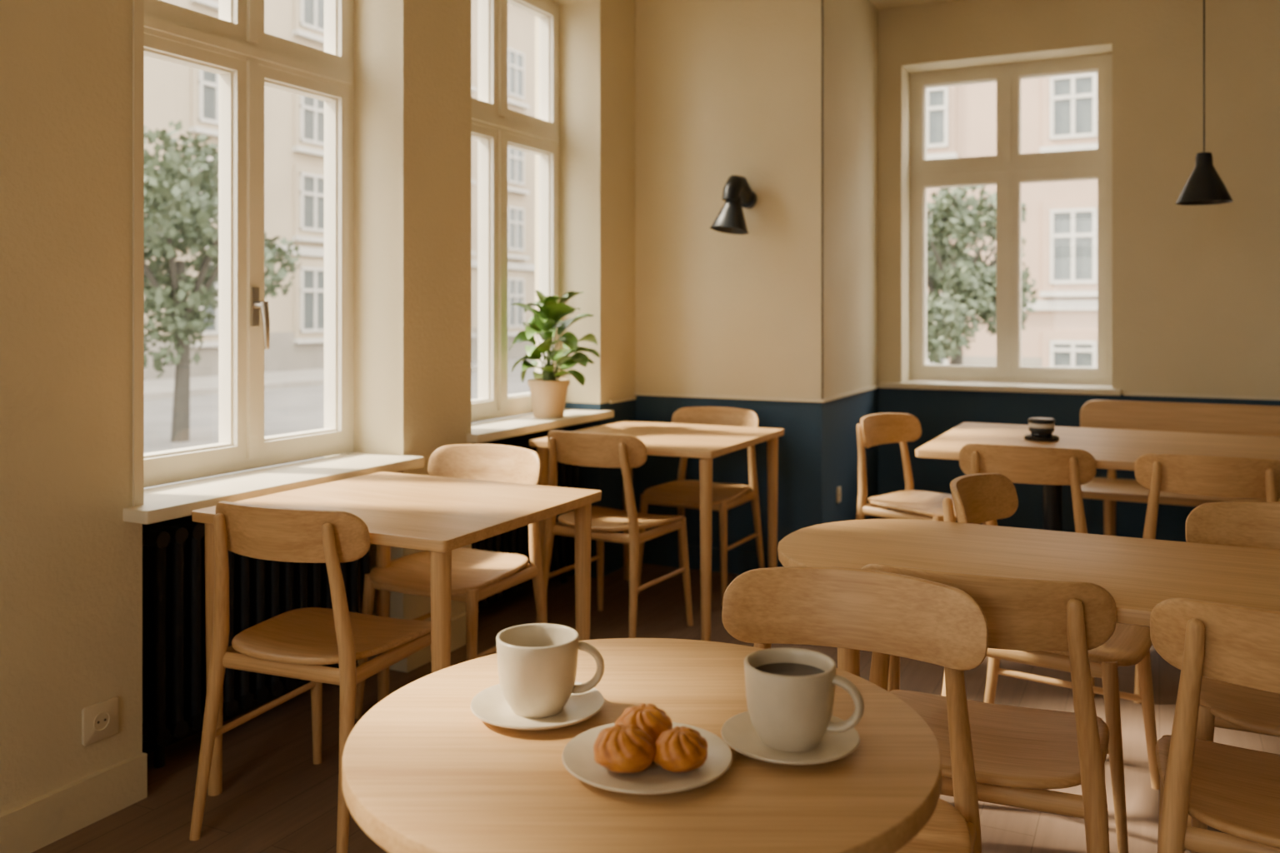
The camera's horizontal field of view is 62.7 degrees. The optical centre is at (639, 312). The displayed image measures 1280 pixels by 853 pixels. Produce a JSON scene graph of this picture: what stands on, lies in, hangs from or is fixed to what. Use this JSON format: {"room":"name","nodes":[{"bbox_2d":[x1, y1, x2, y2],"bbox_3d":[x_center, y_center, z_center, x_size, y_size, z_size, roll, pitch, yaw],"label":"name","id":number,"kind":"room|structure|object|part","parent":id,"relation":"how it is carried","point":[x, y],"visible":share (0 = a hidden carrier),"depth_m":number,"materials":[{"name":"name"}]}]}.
{"room":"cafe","nodes":[
{"label":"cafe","id":0,"kind":"room"},
{"bbox_2d":[0,0,634,814],"bbox_3d":[-1.853,-0.205,1.836,0.350,2.850,7.550,0,0,26],"label":"wall","id":1,"kind":"structure","parent":0,"point":[71,566],"depth_m":2.60,"materials":[{"name":"paint"}]},
{"bbox_2d":[0,752,147,852],"bbox_3d":[-2.227,1.165,0.665,0.018,0.110,4.420,0,0,26],"label":"baseboard","id":2,"kind":"structure","parent":1,"relation":"attached to","point":[33,825],"depth_m":2.46,"materials":[{"name":"beige paint"}]},
{"bbox_2d":[81,696,118,745],"bbox_3d":[-1.304,0.988,2.541,0.011,0.090,0.095,0,0,26],"label":"power outlet","id":3,"kind":"object","parent":1,"relation":"attached to","point":[100,720],"visible":1,"depth_m":2.53,"materials":[{"name":"plastic"}]},
{"bbox_2d":[132,0,144,506],"bbox_3d":[-1.259,-0.573,2.637,0.006,2.114,0.028,0,0,26],"label":"trim","id":4,"kind":"structure","parent":1,"relation":"attached to","point":[137,5],"depth_m":2.63,"materials":[{"name":"paint"}]},
{"bbox_2d":[144,0,354,488],"bbox_3d":[-1.223,-0.477,3.204,0.158,1.925,1.020,0,0,26],"label":"window","id":5,"kind":"structure","parent":1,"relation":"in","point":[235,46],"depth_m":3.23,"materials":[{"name":"paint"}]},
{"bbox_2d":[123,452,424,524],"bbox_3d":[-1.091,0.502,3.113,0.285,0.034,1.085,0,0,26],"label":"window sill","id":6,"kind":"structure","parent":1,"relation":"attached to","point":[162,503],"depth_m":2.99,"materials":[{"name":"paint"}]},
{"bbox_2d":[403,612,466,672],"bbox_3d":[-0.708,1.165,3.738,0.018,0.110,0.395,0,0,26],"label":"baseboard","id":7,"kind":"structure","parent":1,"relation":"attached to","point":[458,639],"depth_m":3.78,"materials":[{"name":"beige paint"}]},
{"bbox_2d":[471,0,559,422],"bbox_3d":[-0.625,-0.495,4.478,0.102,1.890,1.005,0,0,26],"label":"window","id":8,"kind":"structure","parent":1,"relation":"in","point":[497,127],"depth_m":4.45,"materials":[{"name":"paint"}]},
{"bbox_2d":[466,409,614,443],"bbox_3d":[-0.469,0.467,4.412,0.250,0.034,1.085,0,0,26],"label":"window sill","id":9,"kind":"structure","parent":1,"relation":"attached to","point":[488,431],"depth_m":4.28,"materials":[{"name":"paint"}]},
{"bbox_2d":[509,290,599,419],"bbox_3d":[-0.341,0.176,4.489,0.341,0.548,0.480,0,0,26],"label":"potted plant","id":10,"kind":"object","parent":9,"relation":"on","point":[548,393],"visible":1,"depth_m":4.46,"materials":[{"name":"green plant"}]},
{"bbox_3d":[-0.392,0.369,4.511,0.180,0.162,0.180,0,0,26],"label":"pot","id":11,"kind":"part","parent":10,"relation":"part of","materials":[{"name":"ceramic"}]},
{"bbox_2d":[609,396,635,403],"bbox_3d":[-0.081,0.417,5.014,0.012,0.015,0.258,0,0,26],"label":"trim","id":12,"kind":"structure","parent":1,"relation":"attached to","point":[615,401],"depth_m":5.00,"materials":[{"name":"paint"}]},
{"bbox_2d":[31,563,1279,852],"bbox_3d":[1.079,1.280,1.168,6.200,0.120,8.950,0,0,26],"label":"floor","id":13,"kind":"structure","parent":0,"point":[273,798],"depth_m":2.87,"materials":[{"name":"brown wood"}]},
{"bbox_2d":[142,516,369,768],"bbox_3d":[-1.128,0.899,3.157,0.110,0.641,0.860,0,0,26],"label":"radiator","id":14,"kind":"object","parent":13,"relation":"on","point":[260,590],"visible":0.38,"depth_m":2.90,"materials":[{"name":"metal"}]},
{"bbox_2d":[189,500,430,852],"bbox_3d":[-0.760,0.829,2.566,0.436,0.786,0.466,0,0,21],"label":"dining chair","id":15,"kind":"object","parent":13,"relation":"on","point":[297,643],"visible":0.95,"depth_m":2.43,"materials":[{"name":"brown wood"}]},
{"bbox_2d":[191,471,601,796],"bbox_3d":[-0.619,0.860,2.799,0.790,0.720,0.730,0,0,26],"label":"dining table","id":16,"kind":"object","parent":13,"relation":"on","point":[439,516],"visible":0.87,"depth_m":2.70,"materials":[{"name":"brown wood"}]},
{"bbox_2d":[355,444,547,719],"bbox_3d":[-0.567,0.829,3.265,0.436,0.786,0.466,0,0,26],"label":"dining chair","id":17,"kind":"object","parent":13,"relation":"on","point":[477,575],"visible":0.72,"depth_m":3.31,"materials":[{"name":"brown wood"}]},
{"bbox_2d":[471,441,578,606],"bbox_3d":[-0.506,0.889,4.416,0.110,0.661,0.850,0,0,26],"label":"radiator","id":18,"kind":"object","parent":13,"relation":"on","point":[516,541],"visible":0.13,"depth_m":4.40,"materials":[{"name":"metal"}]},
{"bbox_2d":[535,430,693,638],"bbox_3d":[-0.094,0.829,4.011,0.436,0.786,0.466,0,0,30],"label":"dining chair","id":19,"kind":"object","parent":13,"relation":"on","point":[625,452],"visible":0.94,"depth_m":3.86,"materials":[{"name":"brown wood"}]},
{"bbox_2d":[342,638,941,852],"bbox_3d":[0.002,0.860,1.268,0.696,0.720,0.696,0,0,0],"label":"round cafe table","id":20,"kind":"object","parent":13,"relation":"on","point":[422,773],"visible":0.8,"depth_m":1.13,"materials":[{"name":"brown wood"}]},
{"bbox_2d":[470,681,604,729],"bbox_3d":[-0.128,0.493,1.312,0.166,0.014,0.166,0,0,26],"label":"saucer","id":21,"kind":"object","parent":20,"relation":"on","point":[490,706],"visible":0.7,"depth_m":1.30,"materials":[{"name":"ceramic"}]},
{"bbox_2d":[495,623,604,718],"bbox_3d":[-0.120,0.449,1.318,0.122,0.092,0.104,0,0,-38],"label":"coffee mug","id":22,"kind":"object","parent":21,"relation":"on","point":[537,662],"visible":1,"depth_m":1.28,"materials":[{"name":"ceramic"}]},
{"bbox_2d":[562,722,732,794],"bbox_3d":[0.008,0.493,1.157,0.187,0.014,0.187,0,0,26],"label":"plate","id":23,"kind":"object","parent":20,"relation":"on","point":[578,753],"visible":0.62,"depth_m":1.12,"materials":[{"name":"white ceramic"}]},
{"bbox_2d":[593,723,655,773],"bbox_3d":[-0.017,0.471,1.136,0.069,0.046,0.063,0,0,26],"label":"bun","id":24,"kind":"object","parent":23,"relation":"on","point":[619,748],"depth_m":1.12,"materials":[{"name":"brown food"}]},
{"bbox_2d":[615,703,672,744],"bbox_3d":[0.004,0.470,1.185,0.073,0.049,0.069,0,0,-33],"label":"bun","id":25,"kind":"object","parent":23,"relation":"on","point":[652,720],"depth_m":1.17,"materials":[{"name":"brown food"}]},
{"bbox_2d":[653,726,707,773],"bbox_3d":[0.043,0.473,1.138,0.058,0.043,0.064,0,0,42],"label":"bun","id":26,"kind":"object","parent":23,"relation":"on","point":[682,749],"depth_m":1.12,"materials":[{"name":"brown food"}]},
{"bbox_2d":[720,711,859,764],"bbox_3d":[0.173,0.493,1.213,0.158,0.014,0.158,0,0,26],"label":"saucer","id":27,"kind":"object","parent":20,"relation":"on","point":[738,732],"visible":0.64,"depth_m":1.19,"materials":[{"name":"ceramic"}]},
{"bbox_2d":[744,647,864,752],"bbox_3d":[0.178,0.449,1.205,0.105,0.092,0.125,0,0,-34],"label":"coffee mug","id":28,"kind":"object","parent":27,"relation":"on","point":[790,692],"visible":1,"depth_m":1.18,"materials":[{"name":"ceramic"}]},
{"bbox_2d":[529,420,784,641],"bbox_3d":[0.092,0.860,4.316,0.780,0.720,0.820,0,0,26],"label":"dining table","id":29,"kind":"object","parent":13,"relation":"on","point":[704,442],"visible":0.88,"depth_m":4.13,"materials":[{"name":"brown wood"}]},
{"bbox_2d":[637,406,764,606],"bbox_3d":[0.272,0.829,4.658,0.436,0.786,0.466,0,0,28],"label":"dining chair","id":30,"kind":"object","parent":13,"relation":"on","point":[682,493],"visible":0.8,"depth_m":4.70,"materials":[{"name":"brown wood"}]},
{"bbox_2d":[721,566,988,852],"bbox_3d":[0.285,0.829,1.584,0.436,0.786,0.466,0,0,23],"label":"dining chair","id":31,"kind":"object","parent":13,"relation":"on","point":[884,612],"visible":0.7,"depth_m":1.74,"materials":[{"name":"brown wood"}]},
{"bbox_2d":[855,413,985,524],"bbox_3d":[1.167,0.829,4.360,0.436,0.786,0.466,0,0,-44],"label":"dining chair","id":32,"kind":"object","parent":13,"relation":"on","point":[878,428],"visible":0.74,"depth_m":4.41,"materials":[{"name":"brown wood"}]},
{"bbox_2d":[860,563,1116,852],"bbox_3d":[0.642,0.829,1.951,0.436,0.786,0.466,0,0,22],"label":"dining chair","id":33,"kind":"object","parent":13,"relation":"on","point":[1021,754],"visible":0.61,"depth_m":1.75,"materials":[{"name":"brown wood"}]},
{"bbox_2d":[959,443,1095,696],"bbox_3d":[1.349,0.829,3.632,0.436,0.786,0.466,0,0,26],"label":"dining chair","id":34,"kind":"object","parent":13,"relation":"on","point":[1020,464],"visible":0.44,"depth_m":3.42,"materials":[{"name":"brown wood"}]},
{"bbox_2d":[777,519,1279,691],"bbox_3d":[1.206,0.860,1.933,1.950,0.720,0.625,0,0,26],"label":"dining table","id":35,"kind":"object","parent":13,"relation":"on","point":[1139,574],"visible":0.61,"depth_m":2.13,"materials":[{"name":"brown wood"}]},
{"bbox_2d":[941,473,1159,852],"bbox_3d":[1.026,0.829,2.653,0.466,0.786,0.436,0,0,35],"label":"dining chair","id":36,"kind":"object","parent":13,"relation":"on","point":[979,498],"visible":0.54,"depth_m":2.62,"materials":[{"name":"brown wood"}]},
{"bbox_2d":[915,422,1279,531],"bbox_3d":[2.021,0.860,3.920,1.750,0.720,1.080,0,0,26],"label":"dining table","id":37,"kind":"object","parent":13,"relation":"on","point":[1112,449],"visible":0.48,"depth_m":4.08,"materials":[{"name":"brown wood"}]},
{"bbox_2d":[1023,417,1059,441],"bbox_3d":[1.574,0.457,4.119,0.132,0.087,0.132,0,0,26],"label":"cup","id":38,"kind":"object","parent":37,"relation":"on","point":[1042,429],"visible":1,"depth_m":4.08,"materials":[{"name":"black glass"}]},
{"bbox_2d":[1080,400,1279,535],"bbox_3d":[2.789,0.818,4.437,1.750,0.805,0.467,0,0,26],"label":"seat","id":39,"kind":"object","parent":13,"relation":"on","point":[1258,420],"visible":0.44,"depth_m":4.76,"materials":[{"name":"brown wood"}]},
{"bbox_2d":[1134,453,1279,704],"bbox_3d":[1.837,0.829,3.391,0.436,0.786,0.466,0,0,26],"label":"dining chair","id":40,"kind":"object","parent":13,"relation":"on","point":[1197,475],"visible":0.55,"depth_m":3.21,"materials":[{"name":"brown wood"}]},
{"bbox_2d":[1150,597,1279,852],"bbox_3d":[1.071,0.829,1.706,0.436,0.786,0.466,0,0,27],"label":"dining chair","id":41,"kind":"object","parent":13,"relation":"on","point":[1232,791],"visible":1,"depth_m":1.62,"materials":[{"name":"brown wood"}]},
{"bbox_2d":[1185,501,1279,852],"bbox_3d":[1.392,0.829,2.208,0.436,0.786,0.466,0,0,26],"label":"dining chair","id":42,"kind":"object","parent":13,"relation":"on","point":[1244,524],"visible":0.62,"depth_m":2.39,"materials":[{"name":"brown wood"}]},
{"bbox_2d":[635,0,878,554],"bbox_3d":[0.551,-0.205,5.640,1.290,2.850,1.400,0,0,26],"label":"wall","id":43,"kind":"structure","parent":0,"point":[724,89],"depth_m":4.95,"materials":[{"name":"paint"}]},
{"bbox_2d":[642,540,783,574],"bbox_3d":[0.401,1.165,4.925,0.955,0.110,0.015,0,0,26],"label":"baseboard","id":44,"kind":"structure","parent":43,"relation":"attached to","point":[667,554],"depth_m":4.98,"materials":[{"name":"blue paint"}]},
{"bbox_2d":[710,175,757,234],"bbox_3d":[0.421,-0.489,4.779,0.175,0.268,0.257,0,0,26],"label":"wall sconce","id":45,"kind":"object","parent":43,"relation":"attached to","point":[737,193],"visible":1,"depth_m":4.72,"materials":[{"name":"black metal"}]},
{"bbox_2d":[634,385,879,402],"bbox_3d":[0.633,0.398,5.397,0.951,0.015,1.062,0,0,26],"label":"trim","id":46,"kind":"structure","parent":43,"relation":"attached to","point":[841,396],"depth_m":4.94,"materials":[{"name":"paint"}]},
{"bbox_2d":[821,0,823,399],"bbox_3d":[0.820,-0.620,4.724,0.009,2.020,0.009,0,0,26],"label":"trim","id":47,"kind":"structure","parent":43,"relation":"attached to","point":[822,0],"depth_m":4.72,"materials":[{"name":"beige paint"}]},
{"bbox_2d":[836,486,841,503],"bbox_3d":[0.939,0.860,4.957,0.011,0.075,0.050,0,0,26],"label":"power outlet","id":48,"kind":"object","parent":43,"relation":"attached to","point":[838,489],"visible":1,"depth_m":4.94,"materials":[{"name":"plastic"}]},
{"bbox_2d":[869,0,954,9],"bbox_3d":[1.079,-1.705,1.168,6.200,0.150,8.950,0,0,26],"label":"ceiling","id":49,"kind":"structure","parent":0,"point":[878,4],"depth_m":5.53,"materials":[{"name":"beige paint"}]},
{"bbox_2d":[1175,0,1233,204],"bbox_3d":[2.082,-1.017,3.879,0.188,1.224,0.188,0,0,26],"label":"pendant lamp","id":50,"kind":"object","parent":49,"relation":"hanging from","point":[1204,186],"visible":1,"depth_m":3.85,"materials":[{"name":"black metal"}]},
{"bbox_2d":[878,0,1279,542],"bbox_3d":[3.562,-0.205,4.737,4.910,2.850,0.350,0,0,26],"label":"wall","id":51,"kind":"structure","parent":0,"point":[1196,288],"depth_m":5.09,"materials":[{"name":"paint"}]},
{"bbox_2d":[879,380,1121,395],"bbox_3d":[1.861,0.390,5.472,1.178,0.030,0.260,0,0,26],"label":"window sill","id":52,"kind":"structure","parent":51,"relation":"attached to","point":[922,385],"depth_m":5.37,"materials":[{"name":"paint"}]},
{"bbox_2d":[910,54,1112,385],"bbox_3d":[1.970,-0.472,5.612,1.028,1.695,0.102,0,0,26],"label":"window","id":53,"kind":"structure","parent":51,"relation":"in","point":[1010,168],"depth_m":5.57,"materials":[{"name":"paint"}]},
{"bbox_2d":[1123,392,1279,400],"bbox_3d":[3.865,0.398,4.386,3.357,0.015,0.012,0,0,26],"label":"trim","id":54,"kind":"structure","parent":51,"relation":"attached to","point":[1251,397],"depth_m":4.97,"materials":[{"name":"paint"}]},
{"label":"outside","id":55,"kind":"structure","parent":0,"visible":0},
{"bbox_2d":[144,357,534,489],"bbox_3d":[-0.103,1.720,22.360,100.000,0.300,120.000,0,0,26],"label":"ground","id":56,"kind":"structure","parent":55,"point":[292,410],"depth_m":16.16,"materials":[{"name":"concrete"}]},
{"bbox_2d":[144,120,301,442],"bbox_3d":[-5.754,-0.334,12.587,3.113,3.816,3.096,0,0,26],"label":"street tree","id":57,"kind":"object","parent":56,"relation":"on","point":[172,206],"visible":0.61,"depth_m":12.53,"materials":[{"name":"green plant"}]},
{"bbox_2d":[144,0,534,380],"bbox_3d":[-8.886,-4.930,35.624,8.500,13.000,80.000,0,0,26],"label":"apartment building","id":58,"kind":"structure","parent":56,"relation":"on","point":[293,123],"depth_m":27.15,"materials":[{"name":"beige paint"}]},
{"bbox_2d":[926,185,1037,364],"bbox_3d":[4.240,-0.126,14.043,2.026,3.399,2.974,0,0,26],"label":"street tree","id":59,"kind":"object","parent":56,"relation":"on","point":[967,289],"visible":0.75,"depth_m":13.54,"materials":[{"name":"green plant"}]},
{"bbox_2d":[926,73,1097,368],"bbox_3d":[20.000,-4.930,22.185,40.000,13.000,8.500,0,0,26],"label":"apartment building","id":60,"kind":"structure","parent":56,"relation":"on","point":[1059,113],"depth_m":23.34,"materials":[{"name":"beige paint"}]},
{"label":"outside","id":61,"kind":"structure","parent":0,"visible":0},
{"bbox_2d":[144,365,478,400],"bbox_3d":[-17.287,1.510,5.197,3.200,0.120,54.000,0,0,26],"label":"sidewalk","id":62,"kind":"structure","parent":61,"point":[199,386],"depth_m":21.90,"materials":[{"name":"grey concrete"}]},
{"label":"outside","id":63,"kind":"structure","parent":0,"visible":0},
{"bbox_2d":[936,380,1091,385],"bbox_3d":[17.006,1.510,16.916,38.500,0.120,3.400,0,0,26],"label":"sidewalk","id":64,"kind":"structure","parent":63,"point":[937,381],"depth_m":21.39,"materials":[{"name":"grey concrete"}]}
]}

